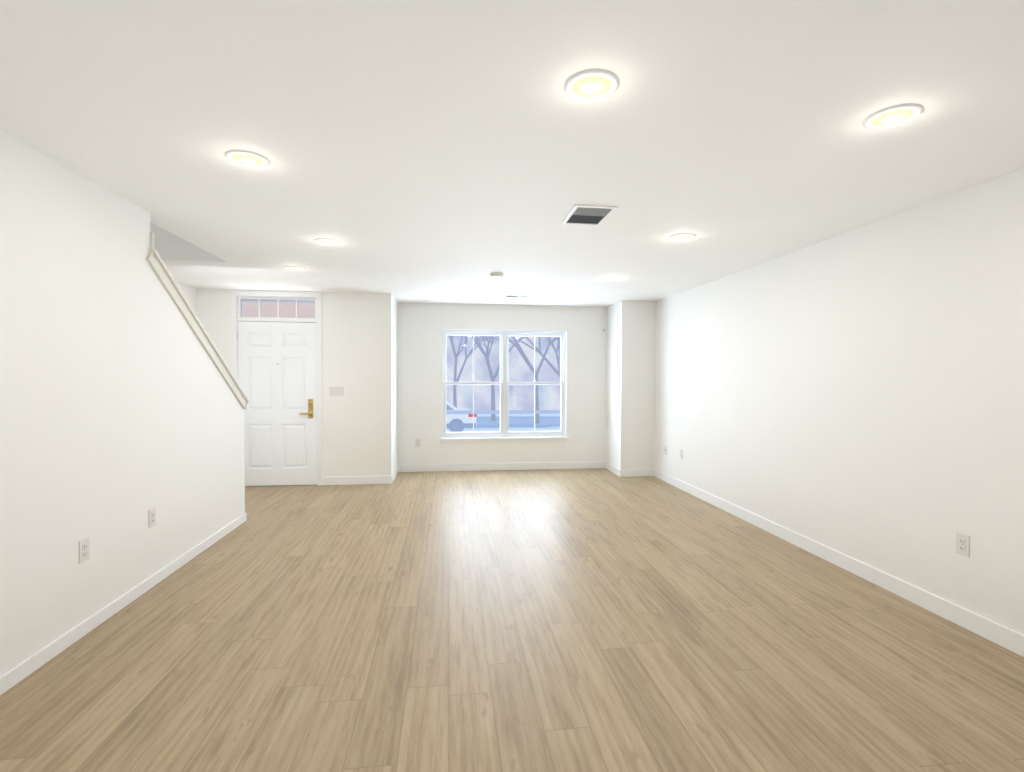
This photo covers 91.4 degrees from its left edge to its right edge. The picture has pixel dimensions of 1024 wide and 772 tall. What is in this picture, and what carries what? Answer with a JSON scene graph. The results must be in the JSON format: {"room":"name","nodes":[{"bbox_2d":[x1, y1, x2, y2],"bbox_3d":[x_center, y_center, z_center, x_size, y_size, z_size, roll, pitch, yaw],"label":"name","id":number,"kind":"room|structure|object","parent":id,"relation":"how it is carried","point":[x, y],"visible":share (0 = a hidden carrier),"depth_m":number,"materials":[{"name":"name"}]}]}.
{"room":"empty living room","nodes":[
{"label":"empty living room","id":0,"kind":"room"},
{"bbox_2d":[0,131,244,676],"bbox_3d":[-2.635,-1.010,0.654,1.270,4.700,7.990,0,1,-7],"label":"wall","id":1,"kind":"structure","parent":0,"point":[121,412],"depth_m":2.66,"materials":[{"name":"paint"}]},
{"bbox_2d":[79,537,89,562],"bbox_3d":[-2.239,0.860,2.620,0.008,0.115,0.070,0,1,-7],"label":"electrical outlet","id":2,"kind":"object","parent":1,"relation":"attached to","point":[84,552],"visible":1,"depth_m":2.61,"materials":[{"name":"white plastic"}]},
{"bbox_2d":[0,513,246,694],"bbox_3d":[-2.007,1.303,0.762,0.015,0.075,7.935,0,1,-7],"label":"baseboard","id":3,"kind":"structure","parent":1,"relation":"attached to","point":[24,669],"depth_m":2.73,"materials":[{"name":"paint"}]},
{"bbox_2d":[149,507,155,527],"bbox_3d":[-2.314,0.848,3.220,0.008,0.115,0.070,0,1,-7],"label":"electrical outlet","id":4,"kind":"object","parent":1,"relation":"attached to","point":[152,517],"visible":1,"depth_m":3.22,"materials":[{"name":"white plastic"}]},
{"bbox_2d":[146,232,248,408],"bbox_3d":[-2.464,-0.387,3.919,0.184,1.228,1.544,0,1,-7],"label":"cap","id":5,"kind":"object","parent":1,"relation":"on","point":[163,273],"visible":0.48,"depth_m":3.68,"materials":[{"name":"paint"}]},
{"bbox_2d":[176,282,195,313],"bbox_3d":[-3.290,-0.977,1.384,0.150,4.600,9.600,0,1,-7],"label":"wall","id":6,"kind":"structure","parent":0,"point":[188,292],"depth_m":5.87,"materials":[{"name":"paint"}]},
{"bbox_2d":[196,289,395,476],"bbox_3d":[-2.670,0.034,6.244,2.290,2.400,0.150,0,1,-7],"label":"wall","id":7,"kind":"structure","parent":0,"point":[360,366],"depth_m":6.25,"materials":[{"name":"paint"}]},
{"bbox_2d":[231,290,321,485],"bbox_3d":[-2.890,0.034,6.208,1.055,2.400,0.166,0,1,-7],"label":"trim","id":8,"kind":"structure","parent":7,"relation":"attached to","point":[237,296],"depth_m":6.15,"materials":[{"name":"paint"}]},
{"bbox_2d":[238,321,316,485],"bbox_3d":[-2.883,0.221,6.150,0.919,2.012,0.101,0,1,-7],"label":"door","id":9,"kind":"structure","parent":7,"relation":"in","point":[277,371],"depth_m":6.16,"materials":[{"name":"paint"}]},
{"bbox_2d":[329,387,343,395],"bbox_3d":[-2.186,0.069,6.225,0.170,0.115,0.010,0,1,-7],"label":"light switch","id":10,"kind":"object","parent":7,"relation":"attached to","point":[336,391],"visible":1,"depth_m":6.22,"materials":[{"name":"white plastic"}]},
{"bbox_2d":[322,473,395,484],"bbox_3d":[-1.939,1.184,6.276,0.852,0.105,0.012,0,1,-7],"label":"baseboard","id":11,"kind":"structure","parent":7,"relation":"attached to","point":[342,480],"depth_m":6.27,"materials":[{"name":"paint"}]},
{"bbox_2d":[396,301,397,466],"bbox_3d":[-1.668,0.027,6.858,0.150,2.400,0.820,0,1,-7],"label":"wall","id":12,"kind":"structure","parent":0,"point":[396,301],"depth_m":6.96,"materials":[{"name":"paint"}]},
{"bbox_2d":[393,465,399,475],"bbox_3d":[-1.572,1.178,6.706,0.015,0.105,0.750,0,1,-7],"label":"baseboard","id":13,"kind":"structure","parent":12,"relation":"attached to","point":[397,469],"depth_m":6.97,"materials":[{"name":"paint"}]},
{"bbox_2d":[398,303,606,464],"bbox_3d":[0.119,0.024,7.394,3.530,2.400,0.200,0,1,-7],"label":"wall","id":14,"kind":"structure","parent":0,"point":[421,326],"depth_m":7.25,"materials":[{"name":"paint"}]},
{"bbox_2d":[415,439,419,446],"bbox_3d":[-1.340,0.813,7.122,0.070,0.115,0.008,0,1,-7],"label":"outlet","id":15,"kind":"object","parent":14,"relation":"attached to","point":[417,442],"visible":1,"depth_m":7.12,"materials":[{"name":"white plastic"}]},
{"bbox_2d":[400,461,603,471],"bbox_3d":[-0.111,1.173,7.279,3.050,0.105,0.015,0,1,-7],"label":"baseboard","id":16,"kind":"structure","parent":14,"relation":"attached to","point":[589,464],"depth_m":7.27,"materials":[{"name":"paint"}]},
{"bbox_2d":[442,330,565,437],"bbox_3d":[-0.112,-0.029,7.348,1.820,1.555,0.082,0,1,-7],"label":"window unit","id":17,"kind":"structure","parent":14,"relation":"in","point":[504,383],"depth_m":7.32,"materials":[{"name":"white plastic"}]},
{"bbox_2d":[439,436,568,443],"bbox_3d":[-0.106,0.787,7.287,1.890,0.077,0.076,0,1,-7],"label":"window sill","id":18,"kind":"structure","parent":14,"relation":"attached to","point":[503,439],"depth_m":7.26,"materials":[{"name":"paint"}]},
{"bbox_2d":[0,468,1023,771],"bbox_3d":[-0.380,1.371,2.131,6.120,0.100,10.570,0,1,-7],"label":"floor","id":19,"kind":"structure","parent":0,"point":[554,620],"depth_m":2.45,"materials":[{"name":"brown wood"}]},
{"bbox_2d":[0,0,1023,306],"bbox_3d":[-0.369,-1.153,2.083,6.120,0.150,10.570,0,1,-7],"label":"ceiling","id":20,"kind":"structure","parent":0,"point":[436,150],"depth_m":2.09,"materials":[{"name":"paint"}]},
{"bbox_2d":[224,150,269,167],"bbox_3d":[-1.264,-1.081,2.391,0.192,0.012,0.192,0,1,-7],"label":"recessed light","id":21,"kind":"object","parent":20,"relation":"in","point":[246,158],"visible":1,"depth_m":2.37,"materials":[{"name":"paint"}]},
{"bbox_2d":[284,266,304,270],"bbox_3d":[-2.091,-1.130,4.817,0.192,0.012,0.192,0,1,-7],"label":"recessed light","id":22,"kind":"object","parent":20,"relation":"in","point":[296,268],"visible":1,"depth_m":4.79,"materials":[{"name":"paint"}]},
{"bbox_2d":[314,238,339,245],"bbox_3d":[-1.428,-1.110,3.862,0.192,0.012,0.192,0,1,-7],"label":"recessed light","id":23,"kind":"object","parent":20,"relation":"in","point":[327,241],"visible":1,"depth_m":3.83,"materials":[{"name":"paint"}]},
{"bbox_2d":[490,272,502,277],"bbox_3d":[-0.154,-1.115,5.039,0.132,0.035,0.132,0,1,-7],"label":"smoke detector","id":24,"kind":"object","parent":20,"relation":"attached to","point":[496,275],"visible":1,"depth_m":5.00,"materials":[{"name":"white plastic"}]},
{"bbox_2d":[505,295,528,297],"bbox_3d":[0.057,-1.154,6.456,0.300,0.010,0.120,0,1,-7],"label":"ceiling vent","id":25,"kind":"object","parent":20,"relation":"in","point":[513,296],"visible":1,"depth_m":6.42,"materials":[{"name":"metal"}]},
{"bbox_2d":[561,204,617,225],"bbox_3d":[0.488,-1.091,3.205,0.270,0.009,0.370,0,1,-7],"label":"ceiling vent","id":26,"kind":"object","parent":20,"relation":"in","point":[592,215],"visible":1,"depth_m":3.17,"materials":[{"name":"metal"}]},
{"bbox_2d":[565,69,618,100],"bbox_3d":[0.283,-1.063,1.779,0.192,0.012,0.192,0,1,-7],"label":"recessed light","id":27,"kind":"object","parent":20,"relation":"in","point":[591,85],"visible":1,"depth_m":1.76,"materials":[{"name":"paint"}]},
{"bbox_2d":[605,276,622,280],"bbox_3d":[1.069,-1.126,5.252,0.192,0.012,0.192,0,1,-7],"label":"recessed light","id":28,"kind":"object","parent":20,"relation":"in","point":[614,278],"visible":1,"depth_m":5.22,"materials":[{"name":"paint"}]},
{"bbox_2d":[668,233,695,240],"bbox_3d":[1.254,-1.095,3.693,0.192,0.012,0.192,0,1,-7],"label":"recessed light","id":29,"kind":"object","parent":20,"relation":"in","point":[682,237],"visible":1,"depth_m":3.67,"materials":[{"name":"paint"}]},
{"bbox_2d":[863,103,923,128],"bbox_3d":[1.508,-1.062,1.982,0.192,0.012,0.192,0,1,-7],"label":"recessed light","id":30,"kind":"object","parent":20,"relation":"in","point":[893,116],"visible":1,"depth_m":1.96,"materials":[{"name":"paint"}]},
{"bbox_2d":[606,301,655,468],"bbox_3d":[1.685,0.035,7.159,0.480,2.400,0.655,0,1,-7],"label":"column","id":31,"kind":"structure","parent":0,"point":[630,392],"depth_m":6.84,"materials":[{"name":"paint"}]},
{"bbox_2d":[604,461,619,476],"bbox_3d":[1.438,1.182,7.134,0.012,0.105,0.647,0,1,-7],"label":"baseboard","id":32,"kind":"structure","parent":31,"relation":"attached to","point":[610,467],"depth_m":7.13,"materials":[{"name":"paint"}]},
{"bbox_2d":[620,469,651,476],"bbox_3d":[1.707,1.189,6.847,0.450,0.105,0.018,0,1,-7],"label":"baseboard","id":33,"kind":"structure","parent":31,"relation":"attached to","point":[623,472],"depth_m":6.84,"materials":[{"name":"paint"}]},
{"bbox_2d":[654,168,1023,634],"bbox_3d":[2.587,0.127,2.478,0.150,2.400,10.570,0,1,-7],"label":"wall","id":34,"kind":"structure","parent":0,"point":[857,394],"depth_m":3.27,"materials":[{"name":"paint"}]},
{"bbox_2d":[652,469,1023,656],"bbox_3d":[2.544,1.281,2.140,0.015,0.105,9.565,0,1,-7],"label":"baseboard","id":35,"kind":"structure","parent":34,"relation":"attached to","point":[998,634],"depth_m":3.26,"materials":[{"name":"paint"}]},
{"bbox_2d":[956,532,969,556],"bbox_3d":[2.473,0.872,2.745,0.008,0.115,0.070,0,1,-7],"label":"electrical outlet","id":36,"kind":"object","parent":34,"relation":"attached to","point":[963,544],"visible":1,"depth_m":2.74,"materials":[{"name":"white plastic"}]},
{"label":"outside","id":37,"kind":"structure","parent":0,"visible":0},
{"bbox_2d":[446,414,560,431],"bbox_3d":[-2.673,2.100,21.363,120.000,0.100,28.030,0,1,-7],"label":"ground","id":38,"kind":"structure","parent":37,"point":[527,424],"depth_m":26.27,"materials":[{"name":"white snow"}]},
{"bbox_2d":[242,301,560,409],"bbox_3d":[-4.239,-9.748,34.056,120.000,23.100,1.000,0,1,-7],"label":"building","id":39,"kind":"structure","parent":38,"relation":"on","point":[514,364],"depth_m":34.07,"materials":[{"name":"brick"}]},
{"bbox_2d":[446,400,476,431],"bbox_3d":[-3.838,1.306,22.089,4.465,1.450,1.770,0,1,-7],"label":"car","id":40,"kind":"object","parent":38,"relation":"on","point":[456,420],"depth_m":21.41,"materials":[{"name":"paint"}]},
{"bbox_2d":[448,335,560,423],"bbox_3d":[-6.981,-3.175,27.676,34.458,10.186,10.714,0,1,-7],"label":"trees","id":41,"kind":"object","parent":38,"relation":"on","point":[519,349],"depth_m":26.42,"materials":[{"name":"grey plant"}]}
]}

